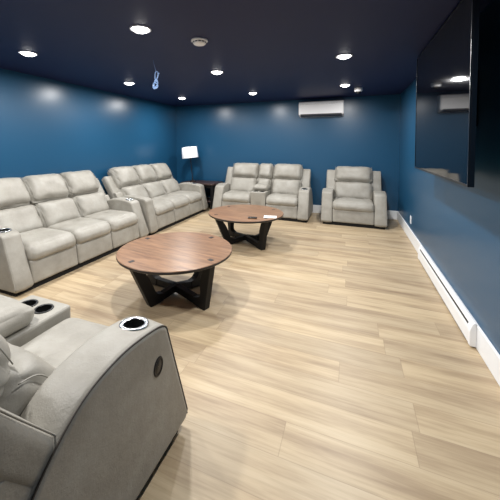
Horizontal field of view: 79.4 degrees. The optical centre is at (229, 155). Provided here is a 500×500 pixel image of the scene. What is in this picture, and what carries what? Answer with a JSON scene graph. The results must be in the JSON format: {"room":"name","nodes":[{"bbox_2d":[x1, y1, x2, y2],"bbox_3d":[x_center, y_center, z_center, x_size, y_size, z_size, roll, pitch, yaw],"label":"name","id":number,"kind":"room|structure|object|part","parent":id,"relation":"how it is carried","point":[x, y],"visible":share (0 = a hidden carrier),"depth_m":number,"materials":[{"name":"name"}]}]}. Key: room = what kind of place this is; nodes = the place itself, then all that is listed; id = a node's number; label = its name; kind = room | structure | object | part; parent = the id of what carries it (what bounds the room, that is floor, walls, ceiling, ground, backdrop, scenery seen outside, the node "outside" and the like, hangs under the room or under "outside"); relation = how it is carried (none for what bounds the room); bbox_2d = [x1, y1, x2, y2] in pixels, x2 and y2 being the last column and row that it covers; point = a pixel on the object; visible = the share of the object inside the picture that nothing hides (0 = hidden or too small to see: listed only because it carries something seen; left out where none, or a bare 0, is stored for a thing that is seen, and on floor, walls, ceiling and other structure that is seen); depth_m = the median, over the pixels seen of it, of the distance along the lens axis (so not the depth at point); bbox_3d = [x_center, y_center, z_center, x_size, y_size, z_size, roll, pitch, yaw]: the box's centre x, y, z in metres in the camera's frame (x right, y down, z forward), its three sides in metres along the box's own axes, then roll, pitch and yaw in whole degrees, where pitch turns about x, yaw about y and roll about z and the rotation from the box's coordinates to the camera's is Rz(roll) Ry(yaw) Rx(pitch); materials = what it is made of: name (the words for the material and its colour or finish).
{"room":"home theater","nodes":[
{"label":"home theater","id":0,"kind":"room"},
{"bbox_2d":[0,68,176,194],"bbox_3d":[-2.834,0.105,3.791,0.120,2.345,7.880,1,2,22],"label":"wall","id":1,"kind":"structure","parent":0,"point":[48,126],"depth_m":4.68,"materials":[{"name":"blue paint"}]},
{"bbox_2d":[0,0,491,106],"bbox_3d":[-0.543,-1.084,2.818,5.066,0.100,8.120,1,2,22],"label":"ceiling","id":2,"kind":"structure","parent":0,"point":[276,50],"depth_m":2.80,"materials":[{"name":"blue paint"}]},
{"bbox_2d":[18,51,37,56],"bbox_3d":[-2.054,-1.027,3.067,0.172,0.029,0.172,1,2,22],"label":"recessed light","id":3,"kind":"object","parent":2,"relation":"in","point":[25,53],"visible":1,"depth_m":3.03,"materials":[{"name":"white metal"}]},
{"bbox_2d":[129,25,150,33],"bbox_3d":[-0.717,-1.005,2.427,0.172,0.029,0.172,1,2,22],"label":"recessed light","id":4,"kind":"object","parent":2,"relation":"in","point":[140,29],"visible":1,"depth_m":2.40,"materials":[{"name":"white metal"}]},
{"bbox_2d":[153,61,158,88],"bbox_3d":[-0.810,-0.890,3.312,0.093,0.324,0.036,1,2,22],"label":"hanging cord","id":5,"kind":"object","parent":2,"relation":"hanging from","point":[155,80],"visible":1,"depth_m":3.31,"materials":[{"name":"blue plastic"}]},
{"bbox_3d":[-0.810,-0.827,3.314,0.093,0.198,0.029,1,2,22],"label":"looped cord","id":6,"kind":"part","parent":5,"relation":"part of","materials":[{"name":"white plastic"}]},
{"bbox_2d":[191,37,207,45],"bbox_3d":[-0.266,-1.009,2.687,0.150,0.042,0.150,1,2,22],"label":"smoke detector","id":7,"kind":"object","parent":2,"relation":"attached to","point":[197,41],"visible":1,"depth_m":2.64,"materials":[{"name":"white plastic"}]},
{"bbox_2d":[210,70,223,74],"bbox_3d":[-0.155,-1.055,3.861,0.172,0.029,0.172,1,2,22],"label":"recessed light","id":8,"kind":"object","parent":2,"relation":"in","point":[216,72],"visible":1,"depth_m":3.82,"materials":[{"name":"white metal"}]},
{"bbox_2d":[336,54,352,58],"bbox_3d":[1.213,-1.031,3.165,0.172,0.029,0.172,1,2,22],"label":"recessed light","id":9,"kind":"object","parent":2,"relation":"in","point":[341,56],"visible":1,"depth_m":3.13,"materials":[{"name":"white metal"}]},
{"bbox_2d":[354,87,362,93],"bbox_3d":[2.125,-1.055,4.931,0.132,0.105,0.132,1,2,22],"label":"dome camera","id":10,"kind":"object","parent":2,"relation":"attached to","point":[358,90],"visible":1,"depth_m":4.89,"materials":[{"name":"white plastic"}]},
{"bbox_2d":[0,204,499,499],"bbox_3d":[-0.543,1.359,2.903,5.066,0.100,8.120,1,2,22],"label":"floor","id":11,"kind":"structure","parent":0,"point":[324,361],"depth_m":1.84,"materials":[{"name":"brown wood"}]},
{"bbox_2d":[0,170,148,296],"bbox_3d":[-2.081,0.767,3.824,1.104,1.020,1.955,1,2,22],"label":"recliner sofa","id":12,"kind":"object","parent":11,"relation":"on","point":[52,226],"visible":1,"depth_m":3.54,"materials":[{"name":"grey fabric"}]},
{"bbox_2d":[0,177,30,209],"bbox_3d":[-2.620,0.466,3.456,0.370,0.392,0.533,1,2,22],"label":"cushion","id":13,"kind":"object","parent":12,"relation":"on","point":[14,192],"depth_m":3.46,"materials":[{"name":"grey leather"}]},
{"bbox_3d":[-2.354,0.988,2.984,0.972,0.559,0.180,1,2,22],"label":"arm","id":14,"kind":"part","parent":12,"relation":"part of","materials":[{"name":"grey leather"}]},
{"bbox_2d":[0,205,42,232],"bbox_3d":[-2.409,0.783,3.382,0.344,0.378,0.531,1,2,22],"label":"lumbar cushion","id":15,"kind":"object","parent":12,"relation":"on","point":[21,218],"depth_m":3.36,"materials":[{"name":"grey leather"}]},
{"bbox_2d":[21,173,68,204],"bbox_3d":[-2.417,0.447,3.948,0.380,0.391,0.538,1,2,22],"label":"cushion","id":16,"kind":"object","parent":12,"relation":"on","point":[44,188],"depth_m":3.82,"materials":[{"name":"grey leather"}]},
{"bbox_2d":[20,227,75,260],"bbox_3d":[-2.115,0.946,3.270,0.702,0.195,0.531,1,2,22],"label":"seat cushion","id":17,"kind":"object","parent":12,"relation":"on","point":[38,243],"depth_m":3.15,"materials":[{"name":"grey leather"}]},
{"bbox_2d":[35,198,80,227],"bbox_3d":[-2.211,0.768,3.875,0.342,0.381,0.531,1,2,22],"label":"lumbar cushion","id":18,"kind":"object","parent":12,"relation":"on","point":[51,211],"depth_m":3.76,"materials":[{"name":"grey leather"}]},
{"bbox_2d":[47,217,110,243],"bbox_3d":[-1.915,0.928,3.762,0.701,0.195,0.532,1,2,22],"label":"seat cushion","id":19,"kind":"object","parent":12,"relation":"on","point":[85,230],"depth_m":3.64,"materials":[{"name":"grey leather"}]},
{"bbox_2d":[59,170,98,197],"bbox_3d":[-2.217,0.433,4.441,0.374,0.391,0.536,1,2,22],"label":"cushion","id":20,"kind":"object","parent":12,"relation":"on","point":[78,183],"depth_m":4.31,"materials":[{"name":"grey leather"}]},
{"bbox_2d":[72,192,109,216],"bbox_3d":[-2.010,0.749,4.369,0.345,0.372,0.530,1,2,22],"label":"lumbar cushion","id":21,"kind":"object","parent":12,"relation":"on","point":[88,204],"depth_m":4.25,"materials":[{"name":"grey leather"}]},
{"bbox_2d":[83,209,137,231],"bbox_3d":[-1.714,0.911,4.254,0.700,0.195,0.532,1,2,22],"label":"seat cushion","id":22,"kind":"object","parent":12,"relation":"on","point":[119,220],"depth_m":4.14,"materials":[{"name":"grey leather"}]},
{"bbox_3d":[-1.686,0.930,4.628,0.972,0.559,0.180,1,2,22],"label":"arm","id":23,"kind":"part","parent":12,"relation":"part of","materials":[{"name":"grey leather"}]},
{"bbox_2d":[0,294,187,499],"bbox_3d":[-1.222,0.864,1.351,1.783,0.998,1.046,1,2,22],"label":"loveseat","id":24,"kind":"object","parent":11,"relation":"on","point":[89,410],"visible":1,"depth_m":1.03,"materials":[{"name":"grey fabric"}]},
{"bbox_2d":[0,334,10,396],"bbox_3d":[-0.942,0.579,0.869,0.531,0.392,0.376,1,2,22],"label":"cushion","id":25,"kind":"object","parent":24,"relation":"on","point":[5,353],"depth_m":0.91,"materials":[{"name":"grey leather"}]},
{"bbox_2d":[0,294,18,300],"bbox_3d":[-1.569,0.967,1.659,0.531,0.195,0.702,1,2,22],"label":"seat cushion","id":26,"kind":"object","parent":24,"relation":"on","point":[9,298],"depth_m":1.88,"materials":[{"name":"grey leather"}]},
{"bbox_3d":[-1.323,1.037,1.111,1.746,0.570,0.365,1,2,22],"label":"panel","id":27,"kind":"part","parent":24,"relation":"part of","materials":[{"name":"grey leather"}]},
{"bbox_2d":[0,342,55,415],"bbox_3d":[-0.855,0.872,1.105,0.530,0.371,0.345,1,2,22],"label":"lumbar cushion","id":28,"kind":"object","parent":24,"relation":"on","point":[28,372],"depth_m":0.97,"materials":[{"name":"grey leather"}]},
{"bbox_2d":[21,318,108,367],"bbox_3d":[-0.764,0.978,1.331,0.530,0.194,0.702,1,2,22],"label":"seat cushion","id":29,"kind":"object","parent":24,"relation":"on","point":[53,340],"depth_m":1.46,"materials":[{"name":"grey leather"}]},
{"bbox_2d":[101,163,207,235],"bbox_3d":[-1.321,0.700,5.692,1.105,1.024,1.960,1,2,22],"label":"recliner sofa","id":30,"kind":"object","parent":11,"relation":"on","point":[165,203],"visible":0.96,"depth_m":5.38,"materials":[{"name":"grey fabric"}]},
{"bbox_2d":[107,166,138,188],"bbox_3d":[-1.863,0.400,5.324,0.371,0.395,0.534,1,2,22],"label":"cushion","id":31,"kind":"object","parent":30,"relation":"on","point":[123,177],"depth_m":5.14,"materials":[{"name":"grey leather"}]},
{"bbox_2d":[119,184,148,196],"bbox_3d":[-1.651,0.717,5.248,0.337,0.375,0.536,1,2,22],"label":"lumbar cushion","id":32,"kind":"object","parent":30,"relation":"on","point":[126,189],"depth_m":5.16,"materials":[{"name":"grey leather"}]},
{"bbox_3d":[-1.595,0.923,4.850,0.972,0.559,0.180,1,2,22],"label":"arm","id":33,"kind":"part","parent":30,"relation":"part of","materials":[{"name":"grey leather"}]},
{"bbox_3d":[-1.540,0.873,5.787,0.365,0.570,1.867,1,2,22],"label":"panel","id":34,"kind":"part","parent":30,"relation":"part of","materials":[{"name":"grey leather"}]},
{"bbox_2d":[132,164,156,183],"bbox_3d":[-1.655,0.381,5.818,0.376,0.396,0.538,1,2,22],"label":"cushion","id":35,"kind":"object","parent":30,"relation":"on","point":[146,173],"depth_m":5.70,"materials":[{"name":"grey leather"}]},
{"bbox_2d":[141,181,165,197],"bbox_3d":[-1.451,0.703,5.743,0.337,0.374,0.534,1,2,22],"label":"lumbar cushion","id":36,"kind":"object","parent":30,"relation":"on","point":[155,189],"depth_m":5.62,"materials":[{"name":"grey leather"}]},
{"bbox_2d":[149,163,171,180],"bbox_3d":[-1.459,0.364,6.310,0.372,0.390,0.535,1,2,22],"label":"cushion","id":37,"kind":"object","parent":30,"relation":"on","point":[162,171],"depth_m":6.17,"materials":[{"name":"grey leather"}]},
{"bbox_2d":[152,199,173,215],"bbox_3d":[-1.355,0.880,5.136,0.702,0.195,0.534,1,2,22],"label":"seat cushion","id":38,"kind":"object","parent":30,"relation":"on","point":[162,207],"depth_m":5.02,"materials":[{"name":"grey leather"}]},
{"bbox_2d":[151,194,188,208],"bbox_3d":[-1.155,0.863,5.630,0.702,0.196,0.534,1,2,22],"label":"seat cushion","id":39,"kind":"object","parent":30,"relation":"on","point":[179,201],"depth_m":5.51,"materials":[{"name":"grey leather"}]},
{"bbox_2d":[159,178,180,193],"bbox_3d":[-1.248,0.683,6.238,0.342,0.381,0.532,1,2,22],"label":"lumbar cushion","id":40,"kind":"object","parent":30,"relation":"on","point":[170,185],"depth_m":6.11,"materials":[{"name":"grey leather"}]},
{"bbox_2d":[169,190,201,203],"bbox_3d":[-0.954,0.846,6.124,0.700,0.194,0.534,1,2,22],"label":"seat cushion","id":41,"kind":"object","parent":30,"relation":"on","point":[194,196],"depth_m":6.03,"materials":[{"name":"grey leather"}]},
{"bbox_3d":[-0.925,0.865,6.498,0.972,0.559,0.180,1,2,22],"label":"arm","id":42,"kind":"part","parent":30,"relation":"part of","materials":[{"name":"grey leather"}]},
{"bbox_2d":[116,232,231,309],"bbox_3d":[-0.498,1.091,2.821,1.055,0.441,1.055,1,2,22],"label":"coffee table","id":43,"kind":"object","parent":11,"relation":"on","point":[146,258],"visible":1,"depth_m":2.65,"materials":[{"name":"brown wood"}]},
{"bbox_3d":[-0.717,1.116,2.596,0.179,0.407,0.318,1,2,22],"label":"leg","id":44,"kind":"part","parent":43,"relation":"part of","materials":[{"name":"black wood"}]},
{"bbox_3d":[-0.781,1.100,3.059,0.209,0.407,0.068,2,3,40],"label":"leg","id":45,"kind":"part","parent":43,"relation":"part of","materials":[{"name":"black wood"}]},
{"bbox_3d":[-0.279,1.101,3.047,0.068,0.407,0.318,2,3,44],"label":"leg","id":46,"kind":"part","parent":43,"relation":"part of","materials":[{"name":"black wood"}]},
{"bbox_3d":[-0.215,1.117,2.583,0.209,0.407,0.068,2,3,40],"label":"leg","id":47,"kind":"part","parent":43,"relation":"part of","materials":[{"name":"black wood"}]},
{"bbox_2d":[180,180,222,209],"bbox_3d":[-0.608,0.888,6.801,0.820,0.570,0.540,1,2,22],"label":"end table","id":48,"kind":"object","parent":11,"relation":"on","point":[207,184],"visible":0.31,"depth_m":6.49,"materials":[{"name":"brown wood"}]},
{"bbox_2d":[182,146,197,181],"bbox_3d":[-0.891,0.190,6.871,0.381,0.821,0.370,1,2,22],"label":"table lamp","id":49,"kind":"object","parent":48,"relation":"on","point":[187,152],"visible":1,"depth_m":6.72,"materials":[{"name":"white fabric"}]},
{"bbox_3d":[-0.891,-0.060,6.862,0.381,0.289,0.370,1,2,22],"label":"lamp shade","id":50,"kind":"part","parent":49,"relation":"part of","materials":[{"name":"white fabric"}]},
{"bbox_3d":[-0.359,0.920,6.458,0.070,0.530,0.060,1,2,22],"label":"leg","id":51,"kind":"part","parent":48,"relation":"part of","materials":[{"name":"black wood"}]},
{"bbox_2d":[208,205,283,250],"bbox_3d":[0.241,1.038,4.338,1.075,0.441,1.075,1,2,22],"label":"coffee table","id":52,"kind":"object","parent":11,"relation":"on","point":[232,214],"visible":0.99,"depth_m":4.21,"materials":[{"name":"brown wood"}]},
{"bbox_3d":[-0.059,1.059,4.231,0.269,0.407,0.251,1,2,22],"label":"leg","id":53,"kind":"part","parent":52,"relation":"part of","materials":[{"name":"black wood"}]},
{"bbox_3d":[0.040,1.045,4.649,0.068,0.407,0.209,-1,2,-33],"label":"leg","id":54,"kind":"part","parent":52,"relation":"part of","materials":[{"name":"black wood"}]},
{"bbox_3d":[0.442,1.066,4.029,0.068,0.407,0.209,-1,2,-33],"label":"leg","id":55,"kind":"part","parent":52,"relation":"part of","materials":[{"name":"black wood"}]},
{"bbox_3d":[0.541,1.052,4.447,0.308,0.407,0.068,-1,2,-20],"label":"leg","id":56,"kind":"part","parent":52,"relation":"part of","materials":[{"name":"black wood"}]},
{"bbox_2d":[212,163,312,222],"bbox_3d":[0.684,0.690,6.096,1.900,1.016,0.832,1,2,22],"label":"loveseat","id":57,"kind":"object","parent":11,"relation":"on","point":[287,188],"visible":0.95,"depth_m":6.00,"materials":[{"name":"grey fabric"}]},
{"bbox_3d":[-0.106,0.868,6.422,0.195,0.559,0.828,1,2,22],"label":"arm","id":58,"kind":"part","parent":57,"relation":"part of","materials":[{"name":"grey leather"}]},
{"bbox_2d":[222,190,250,202],"bbox_3d":[0.226,0.838,6.182,0.600,0.195,0.596,1,2,22],"label":"seat cushion","id":59,"kind":"object","parent":57,"relation":"on","point":[228,196],"depth_m":5.96,"materials":[{"name":"grey leather"}]},
{"bbox_2d":[229,177,257,190],"bbox_3d":[0.305,0.666,6.372,0.600,0.381,0.279,1,2,22],"label":"lumbar cushion","id":60,"kind":"object","parent":57,"relation":"on","point":[236,183],"depth_m":6.29,"materials":[{"name":"grey leather"}]},
{"bbox_2d":[232,163,259,178],"bbox_3d":[0.362,0.347,6.504,0.603,0.359,0.290,1,2,22],"label":"cushion","id":61,"kind":"object","parent":57,"relation":"on","point":[239,170],"depth_m":6.39,"materials":[{"name":"grey leather"}]},
{"bbox_2d":[258,178,271,189],"bbox_3d":[0.724,0.673,6.199,0.313,0.385,0.283,1,2,22],"label":"lumbar cushion","id":62,"kind":"object","parent":57,"relation":"on","point":[268,181],"depth_m":6.14,"materials":[{"name":"grey leather"}]},
{"bbox_2d":[259,163,273,178],"bbox_3d":[0.787,0.353,6.335,0.310,0.359,0.292,1,2,22],"label":"cushion","id":63,"kind":"object","parent":57,"relation":"on","point":[266,171],"depth_m":6.24,"materials":[{"name":"grey leather"}]},
{"bbox_2d":[266,193,297,206],"bbox_3d":[1.069,0.850,5.839,0.602,0.197,0.597,1,2,22],"label":"seat cushion","id":64,"kind":"object","parent":57,"relation":"on","point":[272,199],"depth_m":5.62,"materials":[{"name":"grey leather"}]},
{"bbox_2d":[271,179,301,194],"bbox_3d":[1.147,0.679,6.026,0.602,0.382,0.281,1,2,22],"label":"lumbar cushion","id":65,"kind":"object","parent":57,"relation":"on","point":[284,186],"depth_m":5.94,"materials":[{"name":"grey leather"}]},
{"bbox_2d":[273,164,302,179],"bbox_3d":[1.209,0.359,6.162,0.605,0.359,0.291,1,2,22],"label":"cushion","id":66,"kind":"object","parent":57,"relation":"on","point":[280,171],"depth_m":6.06,"materials":[{"name":"grey leather"}]},
{"bbox_3d":[1.474,0.890,5.781,0.195,0.559,0.828,1,2,22],"label":"arm","id":67,"kind":"part","parent":57,"relation":"part of","materials":[{"name":"grey leather"}]},
{"bbox_2d":[321,166,386,229],"bbox_3d":[2.264,0.721,5.481,1.050,0.996,0.800,1,2,22],"label":"recliner armchair","id":68,"kind":"object","parent":11,"relation":"on","point":[352,196],"visible":1,"depth_m":5.35,"materials":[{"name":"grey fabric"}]},
{"bbox_3d":[1.865,0.895,5.649,0.190,0.559,0.800,1,2,22],"label":"arm","id":69,"kind":"part","parent":68,"relation":"part of","materials":[{"name":"grey leather"}]},
{"bbox_2d":[333,197,373,212],"bbox_3d":[2.229,0.876,5.401,0.671,0.195,0.576,1,2,22],"label":"seat cushion","id":70,"kind":"object","parent":68,"relation":"on","point":[340,204],"depth_m":5.20,"materials":[{"name":"grey leather"}]},
{"bbox_2d":[334,182,372,200],"bbox_3d":[2.305,0.695,5.581,0.673,0.378,0.272,1,2,22],"label":"lumbar cushion","id":71,"kind":"object","parent":68,"relation":"on","point":[359,190],"depth_m":5.49,"materials":[{"name":"grey leather"}]},
{"bbox_2d":[334,166,372,183],"bbox_3d":[2.361,0.383,5.707,0.674,0.336,0.269,1,2,22],"label":"cushion","id":72,"kind":"object","parent":68,"relation":"on","point":[342,174],"depth_m":5.61,"materials":[{"name":"grey leather"}]},
{"bbox_3d":[2.662,0.906,5.326,0.190,0.559,0.800,1,2,22],"label":"arm","id":73,"kind":"part","parent":68,"relation":"part of","materials":[{"name":"grey leather"}]},
{"bbox_2d":[176,94,399,210],"bbox_3d":[0.963,0.008,6.564,5.066,2.345,0.120,1,2,22],"label":"wall","id":74,"kind":"structure","parent":0,"point":[367,134],"depth_m":6.32,"materials":[{"name":"blue paint"}]},
{"bbox_2d":[207,197,396,219],"bbox_3d":[0.937,1.100,6.539,4.826,0.165,0.016,1,2,22],"label":"baseboard","id":75,"kind":"structure","parent":74,"relation":"attached to","point":[316,208],"depth_m":5.69,"materials":[{"name":"white paint"}]},
{"bbox_2d":[299,100,343,117],"bbox_3d":[1.839,-0.924,6.000,0.850,0.299,0.206,1,2,22],"label":"air conditioner","id":76,"kind":"object","parent":74,"relation":"attached to","point":[333,107],"visible":1,"depth_m":5.91,"materials":[{"name":"white plastic"}]},
{"bbox_2d":[398,0,499,353],"bbox_3d":[1.748,0.170,1.930,0.120,2.345,7.880,1,2,22],"label":"wall","id":77,"kind":"structure","parent":0,"point":[457,225],"depth_m":2.19,"materials":[{"name":"blue paint"}]},
{"bbox_2d":[415,0,479,186],"bbox_3d":[1.792,-0.418,2.432,0.209,1.165,1.580,1,2,22],"label":"television","id":78,"kind":"object","parent":77,"relation":"attached to","point":[447,81],"visible":1,"depth_m":2.09,"materials":[{"name":"black glass"}]},
{"bbox_3d":[1.714,-0.419,2.464,0.028,1.165,1.580,1,2,22],"label":"casing","id":79,"kind":"part","parent":78,"relation":"part of","materials":[{"name":"black plastic"}]},
{"bbox_2d":[418,246,476,346],"bbox_3d":[2.015,1.223,2.879,0.040,0.174,1.738,1,2,22],"label":"baseboard heater","id":80,"kind":"object","parent":77,"relation":"attached to","point":[465,322],"visible":1,"depth_m":2.49,"materials":[{"name":"white metal"}]},
{"bbox_2d":[397,211,499,385],"bbox_3d":[1.683,1.259,1.987,0.016,0.165,7.864,1,2,22],"label":"baseboard","id":81,"kind":"structure","parent":77,"relation":"attached to","point":[491,357],"depth_m":1.98,"materials":[{"name":"white paint"}]}
]}

